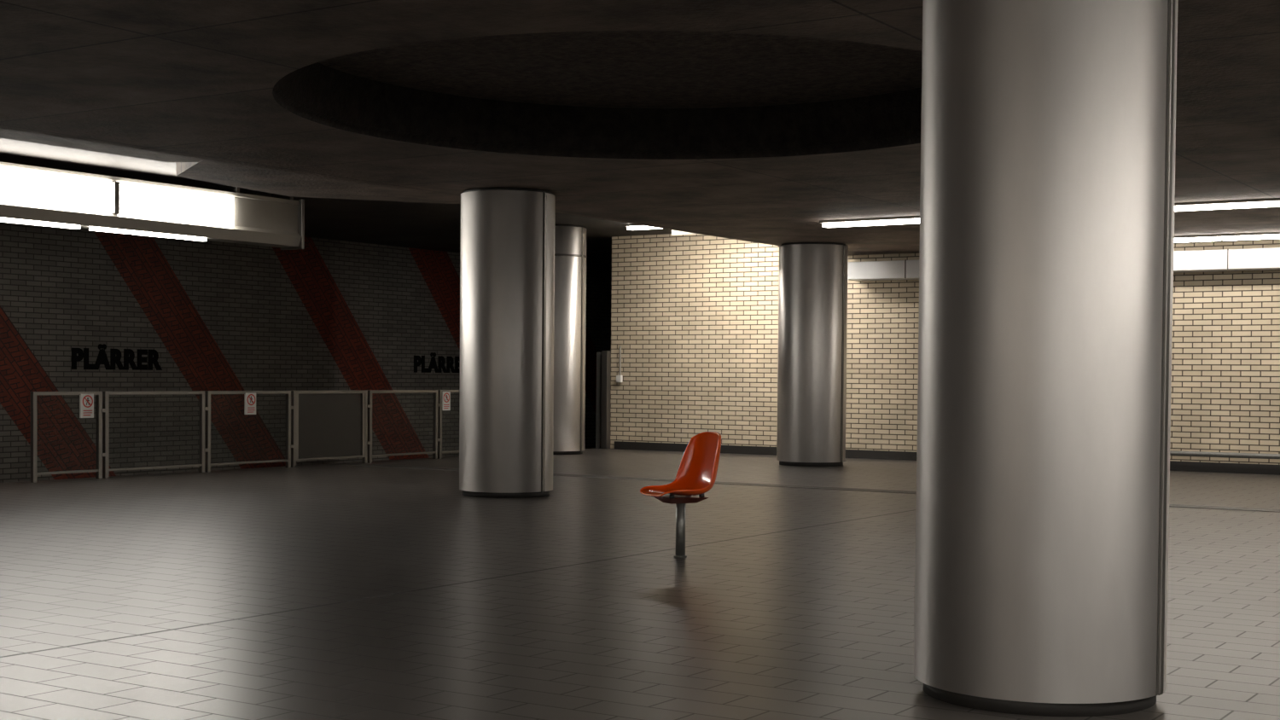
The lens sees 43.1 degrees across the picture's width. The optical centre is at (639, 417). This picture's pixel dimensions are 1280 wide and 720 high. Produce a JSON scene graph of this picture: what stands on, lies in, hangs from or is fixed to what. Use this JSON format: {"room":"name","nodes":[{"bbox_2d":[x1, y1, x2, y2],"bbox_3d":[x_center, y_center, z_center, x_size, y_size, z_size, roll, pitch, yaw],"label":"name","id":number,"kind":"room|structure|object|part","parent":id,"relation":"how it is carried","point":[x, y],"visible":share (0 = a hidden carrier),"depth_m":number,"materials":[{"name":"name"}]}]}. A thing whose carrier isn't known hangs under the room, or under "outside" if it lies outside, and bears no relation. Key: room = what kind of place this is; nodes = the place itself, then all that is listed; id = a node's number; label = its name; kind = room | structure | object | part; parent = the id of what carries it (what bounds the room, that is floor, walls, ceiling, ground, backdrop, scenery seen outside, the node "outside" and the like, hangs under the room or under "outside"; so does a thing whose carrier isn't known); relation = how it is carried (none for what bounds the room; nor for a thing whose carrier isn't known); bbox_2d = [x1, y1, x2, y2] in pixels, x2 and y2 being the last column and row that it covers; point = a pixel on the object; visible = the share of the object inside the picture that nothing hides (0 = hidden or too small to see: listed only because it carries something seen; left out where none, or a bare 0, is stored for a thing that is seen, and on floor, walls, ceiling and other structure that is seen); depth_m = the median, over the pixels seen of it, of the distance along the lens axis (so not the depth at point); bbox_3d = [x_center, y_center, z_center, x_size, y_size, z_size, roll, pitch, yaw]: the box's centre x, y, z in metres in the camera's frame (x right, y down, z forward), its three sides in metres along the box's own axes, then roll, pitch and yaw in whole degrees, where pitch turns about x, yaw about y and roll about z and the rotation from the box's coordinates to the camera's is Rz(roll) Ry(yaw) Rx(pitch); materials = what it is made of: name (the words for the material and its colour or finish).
{"room":"metro station","nodes":[
{"label":"metro station","id":0,"kind":"room"},
{"bbox_2d":[0,221,611,482],"bbox_3d":[-6.754,-0.766,25.843,0.300,5.500,60.000,1,2,33],"label":"wall","id":1,"kind":"structure","parent":0,"point":[328,314],"depth_m":25.62,"materials":[{"name":"grey brick"}]},
{"bbox_2d":[71,343,162,370],"bbox_3d":[-7.735,-0.900,24.036,0.012,0.374,1.640,1,2,33],"label":"lettering","id":2,"kind":"object","parent":1,"relation":"attached to","point":[101,358],"visible":1,"depth_m":24.02},
{"bbox_2d":[413,352,459,372],"bbox_3d":[-3.676,-1.028,30.282,0.012,0.374,1.640,1,2,33],"label":"lettering","id":3,"kind":"object","parent":1,"relation":"attached to","point":[433,364],"visible":0.77,"depth_m":30.17},
{"bbox_2d":[0,138,671,269],"bbox_3d":[4.755,-2.869,18.321,27.100,0.300,60.000,1,2,33],"label":"ceiling","id":4,"kind":"structure","parent":0,"point":[420,225],"depth_m":23.38,"materials":[{"name":"concrete"}]},
{"bbox_2d":[0,161,304,250],"bbox_3d":[-6.266,-2.445,17.914,0.380,0.720,6.755,1,2,33],"label":"box","id":5,"kind":"object","parent":4,"relation":"hanging from","point":[29,194],"visible":0.98,"depth_m":18.55,"materials":[{"name":"paint"}]},
{"bbox_2d":[0,167,111,212],"bbox_3d":[-6.386,-2.456,17.458,0.045,0.345,1.680,1,2,33],"label":"diffuser","id":6,"kind":"object","parent":5,"relation":"attached to","point":[31,188],"depth_m":17.52,"materials":[{"name":"white plastic"}]},
{"bbox_2d":[119,183,233,226],"bbox_3d":[-5.399,-2.487,18.976,0.045,0.345,1.680,1,2,33],"label":"diffuser","id":7,"kind":"object","parent":5,"relation":"attached to","point":[163,203],"depth_m":18.92,"materials":[{"name":"white plastic"}]},
{"bbox_3d":[-4.442,-2.467,20.722,0.380,0.630,0.050,1,2,33],"label":"frame","id":8,"kind":"part","parent":5,"relation":"part of","materials":[{"name":"metal"}]},
{"bbox_2d":[623,224,660,230],"bbox_3d":[0.279,-2.881,24.331,1.110,0.070,0.200,1,2,33],"label":"strip light","id":9,"kind":"object","parent":4,"relation":"attached to","point":[632,227],"visible":0.39,"depth_m":24.46,"materials":[{"name":"paint"}]},
{"bbox_2d":[623,224,643,226],"bbox_3d":[0.279,-2.901,24.330,1.110,0.028,0.200,1,2,33],"label":"tray","id":10,"kind":"object","parent":9,"relation":"on","point":[625,225],"depth_m":24.47,"materials":[{"name":"paint"}]},
{"bbox_2d":[671,230,696,235],"bbox_3d":[1.355,-2.811,23.925,1.960,0.170,0.210,1,2,33],"label":"strip light","id":11,"kind":"object","parent":4,"relation":"attached to","point":[673,232],"visible":0.05,"depth_m":24.30,"materials":[{"name":"paint"}]},
{"bbox_2d":[0,448,1279,719],"bbox_3d":[-2.306,1.126,7.605,18.500,0.250,34.200,1,2,33],"label":"floor","id":12,"kind":"structure","parent":0,"point":[331,591],"depth_m":8.92,"materials":[{"name":"tile"}]},
{"bbox_2d":[30,389,459,482],"bbox_3d":[-4.316,0.139,21.057,0.060,0.985,8.340,1,2,33],"label":"railing","id":13,"kind":"object","parent":12,"relation":"on","point":[321,425],"visible":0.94,"depth_m":21.03,"materials":[{"name":"metal"}]},
{"bbox_3d":[-6.574,0.210,17.581,0.050,0.985,0.050,1,2,33],"label":"post","id":14,"kind":"part","parent":13,"relation":"part of","materials":[{"name":"metal"}]},
{"bbox_3d":[-6.343,0.603,17.953,0.040,0.025,0.820,1,2,33],"label":"rail","id":15,"kind":"part","parent":13,"relation":"part of","materials":[{"name":"metal"}]},
{"bbox_3d":[-6.335,-0.270,17.930,0.050,0.040,0.820,1,2,33],"label":"rail","id":16,"kind":"part","parent":13,"relation":"part of","materials":[{"name":"metal"}]},
{"bbox_2d":[79,394,93,418],"bbox_3d":[-6.184,-0.134,18.127,0.032,0.270,0.170,1,2,33],"label":"no entry sign","id":17,"kind":"object","parent":13,"relation":"attached to","point":[86,401],"visible":1,"depth_m":18.11,"materials":[{"name":"white plastic"}]},
{"bbox_3d":[-6.105,0.195,18.303,0.050,0.985,0.050,1,2,33],"label":"post","id":18,"kind":"part","parent":13,"relation":"part of","materials":[{"name":"metal"}]},
{"bbox_3d":[-6.056,0.194,18.378,0.050,0.985,0.050,1,2,33],"label":"post","id":19,"kind":"part","parent":13,"relation":"part of","materials":[{"name":"metal"}]},
{"bbox_3d":[-5.665,-0.291,18.961,0.050,0.040,1.380,1,2,33],"label":"rail","id":20,"kind":"part","parent":13,"relation":"part of","materials":[{"name":"metal"}]},
{"bbox_3d":[-5.673,0.581,18.984,0.040,0.025,1.380,1,2,33],"label":"rail","id":21,"kind":"part","parent":13,"relation":"part of","materials":[{"name":"metal"}]},
{"bbox_3d":[-5.283,0.169,19.569,0.050,0.985,0.050,1,2,33],"label":"post","id":22,"kind":"part","parent":13,"relation":"part of","materials":[{"name":"metal"}]},
{"bbox_3d":[-5.234,0.168,19.644,0.050,0.985,0.050,1,2,33],"label":"post","id":23,"kind":"part","parent":13,"relation":"part of","materials":[{"name":"metal"}]},
{"bbox_3d":[-4.864,-0.316,20.193,0.050,0.040,1.300,1,2,33],"label":"rail","id":24,"kind":"part","parent":13,"relation":"part of","materials":[{"name":"metal"}]},
{"bbox_3d":[-4.872,0.556,20.216,0.040,0.025,1.300,1,2,33],"label":"rail","id":25,"kind":"part","parent":13,"relation":"part of","materials":[{"name":"metal"}]},
{"bbox_2d":[244,392,255,414],"bbox_3d":[-4.850,-0.176,20.181,0.032,0.270,0.170,1,2,33],"label":"no entry sign","id":26,"kind":"object","parent":13,"relation":"attached to","point":[249,398],"visible":1,"depth_m":20.16,"materials":[{"name":"white plastic"}]},
{"bbox_3d":[-4.503,0.145,20.767,0.050,0.985,0.050,1,2,33],"label":"post","id":27,"kind":"part","parent":13,"relation":"part of","materials":[{"name":"metal"}]},
{"bbox_3d":[-4.455,0.143,20.843,0.050,0.985,0.050,1,2,33],"label":"post","id":28,"kind":"part","parent":13,"relation":"part of","materials":[{"name":"metal"}]},
{"bbox_3d":[-4.430,0.110,20.880,0.040,0.850,0.050,1,2,33],"label":"gate frame","id":29,"kind":"part","parent":13,"relation":"part of","materials":[{"name":"metal"}]},
{"bbox_3d":[-4.089,0.097,21.404,0.012,0.845,1.300,1,2,33],"label":"gate panel","id":30,"kind":"part","parent":13,"relation":"part of","materials":[{"name":"grey metal"}]},
{"bbox_3d":[-4.085,-0.341,21.392,0.050,0.040,1.300,1,2,33],"label":"rail","id":31,"kind":"part","parent":13,"relation":"part of","materials":[{"name":"metal"}]},
{"bbox_3d":[-4.093,0.531,21.415,0.040,0.025,1.300,1,2,33],"label":"rail","id":32,"kind":"part","parent":13,"relation":"part of","materials":[{"name":"metal"}]},
{"bbox_3d":[-3.749,0.088,21.928,0.040,0.850,0.050,1,2,33],"label":"gate frame","id":33,"kind":"part","parent":13,"relation":"part of","materials":[{"name":"metal"}]},
{"bbox_3d":[-3.724,0.120,21.966,0.050,0.985,0.050,1,2,33],"label":"post","id":34,"kind":"part","parent":13,"relation":"part of","materials":[{"name":"metal"}]},
{"bbox_3d":[-3.675,0.118,22.042,0.050,0.985,0.050,1,2,33],"label":"post","id":35,"kind":"part","parent":13,"relation":"part of","materials":[{"name":"metal"}]},
{"bbox_3d":[-3.295,-0.366,22.608,0.050,0.040,1.340,1,2,33],"label":"rail","id":36,"kind":"part","parent":13,"relation":"part of","materials":[{"name":"metal"}]},
{"bbox_3d":[-3.303,0.506,22.631,0.040,0.025,1.340,1,2,33],"label":"rail","id":37,"kind":"part","parent":13,"relation":"part of","materials":[{"name":"metal"}]},
{"bbox_3d":[-2.924,0.095,23.199,0.050,0.985,0.050,1,2,33],"label":"post","id":38,"kind":"part","parent":13,"relation":"part of","materials":[{"name":"metal"}]},
{"bbox_3d":[-2.874,0.093,23.274,0.050,0.985,0.050,1,2,33],"label":"post","id":39,"kind":"part","parent":13,"relation":"part of","materials":[{"name":"metal"}]},
{"bbox_2d":[442,391,450,410],"bbox_3d":[-2.796,-0.240,23.341,0.032,0.270,0.170,1,2,33],"label":"no entry sign","id":40,"kind":"object","parent":13,"relation":"attached to","point":[445,395],"visible":1,"depth_m":23.33,"materials":[{"name":"white plastic"}]},
{"bbox_3d":[-2.486,-0.391,23.853,0.050,0.040,1.370,1,2,33],"label":"rail","id":41,"kind":"part","parent":13,"relation":"part of","materials":[{"name":"metal"}]},
{"bbox_3d":[-2.494,0.481,23.876,0.040,0.025,1.370,1,2,33],"label":"rail","id":42,"kind":"part","parent":13,"relation":"part of","materials":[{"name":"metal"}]},
{"bbox_2d":[462,490,549,498],"bbox_3d":[-1.355,0.744,16.402,0.878,0.070,0.878,1,2,33],"label":"plinth","id":43,"kind":"object","parent":12,"relation":"on","point":[490,495],"visible":0.56,"depth_m":16.02,"materials":[{"name":"black metal"}]},
{"bbox_2d":[459,190,555,493],"bbox_3d":[-1.342,-0.758,16.362,0.948,2.965,0.948,1,2,33],"label":"cladding","id":44,"kind":"object","parent":12,"relation":"on","point":[501,245],"visible":0.98,"depth_m":15.95,"materials":[{"name":"metal"}]},
{"bbox_2d":[463,187,552,194],"bbox_3d":[-1.329,-2.255,16.323,0.888,0.030,0.888,1,2,33],"label":"shadow gap","id":45,"kind":"object","parent":44,"relation":"on","point":[478,189],"visible":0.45,"depth_m":15.93,"materials":[{"name":"black rubber"}]},
{"bbox_2d":[541,192,544,491],"bbox_3d":[-0.970,-0.747,16.074,0.012,2.965,0.010,2,2,35],"label":"seam gap","id":46,"kind":"object","parent":44,"relation":"in","point":[544,193],"depth_m":16.07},
{"bbox_2d":[541,192,546,491],"bbox_3d":[-0.953,-0.747,16.090,0.022,2.965,0.036,2,2,35],"label":"seam strip","id":47,"kind":"object","parent":44,"relation":"attached to","point":[545,194],"visible":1,"depth_m":16.08,"materials":[{"name":"silver metal"}]},
{"bbox_2d":[552,450,582,454],"bbox_3d":[-1.294,0.518,25.064,0.810,0.070,0.810,1,2,33],"label":"plinth","id":48,"kind":"object","parent":12,"relation":"on","point":[581,451],"visible":0.39,"depth_m":24.71,"materials":[{"name":"black metal"}]},
{"bbox_2d":[552,226,586,451],"bbox_3d":[-1.279,-1.209,25.019,0.880,3.415,0.880,1,2,33],"label":"cladding","id":49,"kind":"object","parent":12,"relation":"on","point":[567,239],"visible":0.49,"depth_m":24.63,"materials":[{"name":"metal"}]},
{"bbox_2d":[554,224,584,227],"bbox_3d":[-1.264,-2.931,24.974,0.820,0.030,0.820,1,2,33],"label":"shadow gap","id":50,"kind":"object","parent":49,"relation":"on","point":[573,225],"visible":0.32,"depth_m":24.61,"materials":[{"name":"black rubber"}]},
{"bbox_2d":[554,253,587,258],"bbox_3d":[-1.268,-2.481,24.986,0.892,0.030,0.892,1,2,33],"label":"ring","id":51,"kind":"object","parent":49,"relation":"attached to","point":[555,254],"visible":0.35,"depth_m":24.59,"materials":[{"name":"metal"}]},
{"bbox_2d":[580,251,581,424],"bbox_3d":[-0.904,-1.200,24.794,0.012,3.415,0.010,1,2,28],"label":"seam gap","id":52,"kind":"object","parent":49,"relation":"in","point":[581,252],"depth_m":24.80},
{"bbox_2d":[580,227,583,451],"bbox_3d":[-0.889,-1.200,24.812,0.022,3.415,0.036,1,2,28],"label":"seam strip","id":53,"kind":"object","parent":49,"relation":"attached to","point":[582,228],"visible":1,"depth_m":24.80,"materials":[{"name":"silver metal"}]},
{"bbox_2d":[595,350,610,448],"bbox_3d":[-0.615,-0.298,26.831,0.260,1.620,0.130,1,2,33],"label":"door frame post","id":54,"kind":"object","parent":12,"relation":"on","point":[603,358],"visible":1,"depth_m":26.76,"materials":[{"name":"metal"}]},
{"bbox_3d":[-0.676,-0.290,26.901,0.080,1.600,0.080,1,2,33],"label":"post","id":55,"kind":"part","parent":54,"relation":"part of","materials":[{"name":"metal"}]},
{"bbox_3d":[-0.564,-0.296,26.780,0.120,1.620,0.100,1,2,33],"label":"post","id":56,"kind":"part","parent":54,"relation":"part of","materials":[{"name":"metal"}]},
{"bbox_2d":[640,431,721,558],"bbox_3d":[0.280,0.516,10.915,0.488,0.841,0.466,0,2,-29],"label":"shell chair","id":57,"kind":"object","parent":12,"relation":"on","point":[697,471],"visible":1,"depth_m":10.98,"materials":[{"name":"plastic"}]},
{"bbox_3d":[0.273,0.744,10.919,0.066,0.385,0.066,0,2,-29],"label":"post","id":58,"kind":"part","parent":57,"relation":"part of","materials":[{"name":"metal"}]},
{"bbox_2d":[334,463,1279,512],"bbox_3d":[3.620,0.821,16.719,18.300,0.027,0.270,1,2,33],"label":"floor drain","id":59,"kind":"object","parent":12,"relation":"on","point":[352,464],"visible":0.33,"depth_m":18.07,"materials":[{"name":"metal"}]},
{"bbox_2d":[779,460,843,466],"bbox_3d":[2.373,0.617,22.505,0.878,0.070,0.878,1,2,33],"label":"plinth","id":60,"kind":"object","parent":12,"relation":"on","point":[786,463],"visible":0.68,"depth_m":22.12,"materials":[{"name":"black metal"}]},
{"bbox_2d":[776,244,848,462],"bbox_3d":[2.386,-0.885,22.466,0.948,2.965,0.948,1,2,33],"label":"cladding","id":61,"kind":"object","parent":12,"relation":"on","point":[809,360],"visible":0.97,"depth_m":22.05,"materials":[{"name":"metal"}]},
{"bbox_2d":[781,242,845,245],"bbox_3d":[2.399,-2.382,22.427,0.888,0.030,0.888,1,2,33],"label":"shadow gap","id":62,"kind":"object","parent":61,"relation":"on","point":[790,243],"visible":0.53,"depth_m":22.05,"materials":[{"name":"black rubber"}]},
{"bbox_2d":[840,267,843,454],"bbox_3d":[2.758,-0.874,22.177,0.012,2.965,0.010,2,2,35],"label":"seam gap","id":63,"kind":"object","parent":61,"relation":"in","point":[842,268],"depth_m":22.17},
{"bbox_2d":[840,245,845,462],"bbox_3d":[2.775,-0.875,22.193,0.022,2.965,0.036,2,2,35],"label":"seam strip","id":64,"kind":"object","parent":61,"relation":"attached to","point":[843,312],"visible":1,"depth_m":22.18,"materials":[{"name":"silver metal"}]},
{"bbox_2d":[922,682,1156,716],"bbox_3d":[1.544,1.034,6.294,0.878,0.070,0.878,1,2,33],"label":"plinth","id":65,"kind":"object","parent":12,"relation":"on","point":[974,702],"visible":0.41,"depth_m":5.91,"materials":[{"name":"black metal"}]},
{"bbox_2d":[913,0,1177,703],"bbox_3d":[1.557,-0.468,6.255,0.948,2.965,0.948,1,2,33],"label":"cladding","id":66,"kind":"object","parent":12,"relation":"on","point":[1043,127],"visible":0.96,"depth_m":5.84,"materials":[{"name":"metal"}]},
{"bbox_2d":[1156,0,1169,695],"bbox_3d":[1.918,-0.457,5.954,0.012,2.965,0.010,2,2,37],"label":"seam gap","id":67,"kind":"object","parent":66,"relation":"in","point":[1168,1],"depth_m":5.95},
{"bbox_2d":[1157,0,1175,695],"bbox_3d":[1.936,-0.457,5.969,0.022,2.965,0.036,2,2,37],"label":"seam strip","id":68,"kind":"object","parent":66,"relation":"attached to","point":[1172,4],"visible":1,"depth_m":5.96,"materials":[{"name":"silver metal"}]},
{"bbox_2d":[0,0,1279,255],"bbox_3d":[-1.522,-2.303,7.025,15.100,0.550,34.200,1,2,33],"label":"ceiling","id":69,"kind":"structure","parent":0,"point":[189,84],"depth_m":11.29,"materials":[{"name":"concrete"}]},
{"bbox_2d":[272,30,922,159],"bbox_3d":[0.093,-2.332,11.163,5.118,0.420,5.118,1,2,33],"label":"ceiling recess","id":70,"kind":"object","parent":69,"relation":"in","point":[638,95],"depth_m":12.65,"materials":[{"name":"black paint"}]},
{"bbox_2d":[819,197,1279,227],"bbox_3d":[6.703,-2.159,16.115,10.860,0.070,0.200,1,2,33],"label":"strip light","id":71,"kind":"object","parent":69,"relation":"attached to","point":[1269,202],"depth_m":16.74,"materials":[{"name":"white plastic"}]},
{"bbox_2d":[610,233,1279,465],"bbox_3d":[7.172,-0.445,22.048,18.000,4.700,0.400,1,2,33],"label":"wall","id":72,"kind":"structure","parent":0,"point":[695,317],"depth_m":25.07,"materials":[{"name":"beige brick"}]},
{"bbox_2d":[616,346,622,382],"bbox_3d":[-0.338,-0.881,26.646,0.100,0.600,0.060,1,2,33],"label":"light switch","id":73,"kind":"object","parent":72,"relation":"attached to","point":[619,378],"visible":1,"depth_m":26.65,"materials":[{"name":"paint"}]},
{"bbox_3d":[-0.341,-0.641,26.652,0.100,0.120,0.060,1,2,33],"label":"casing","id":74,"kind":"part","parent":73,"relation":"part of","materials":[{"name":"white plastic"}]},
{"bbox_2d":[614,441,1279,475],"bbox_3d":[7.087,0.645,21.869,17.900,0.130,0.030,1,2,33],"label":"baseboard","id":75,"kind":"structure","parent":72,"relation":"attached to","point":[859,454],"depth_m":24.10,"materials":[{"name":"black rubber"}]},
{"bbox_2d":[847,247,1279,281],"bbox_3d":[8.786,-2.030,20.476,13.450,0.270,0.424,1,2,33],"label":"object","id":76,"kind":"object","parent":72,"relation":"attached to","point":[1244,259],"visible":0.52,"depth_m":21.22,"materials":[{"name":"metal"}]},
{"bbox_2d":[1169,450,1279,459],"bbox_3d":[10.199,0.552,19.771,10.000,0.067,0.155,1,2,33],"label":"pipe","id":77,"kind":"object","parent":72,"relation":"attached to","point":[1230,455],"visible":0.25,"depth_m":21.31,"materials":[{"name":"metal"}]},
{"bbox_2d":[1174,232,1279,242],"bbox_3d":[9.331,-2.213,19.058,9.660,0.070,0.200,1,2,33],"label":"strip light","id":78,"kind":"object","parent":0,"point":[1265,235],"depth_m":20.26,"materials":[{"name":"white plastic"}]}
]}

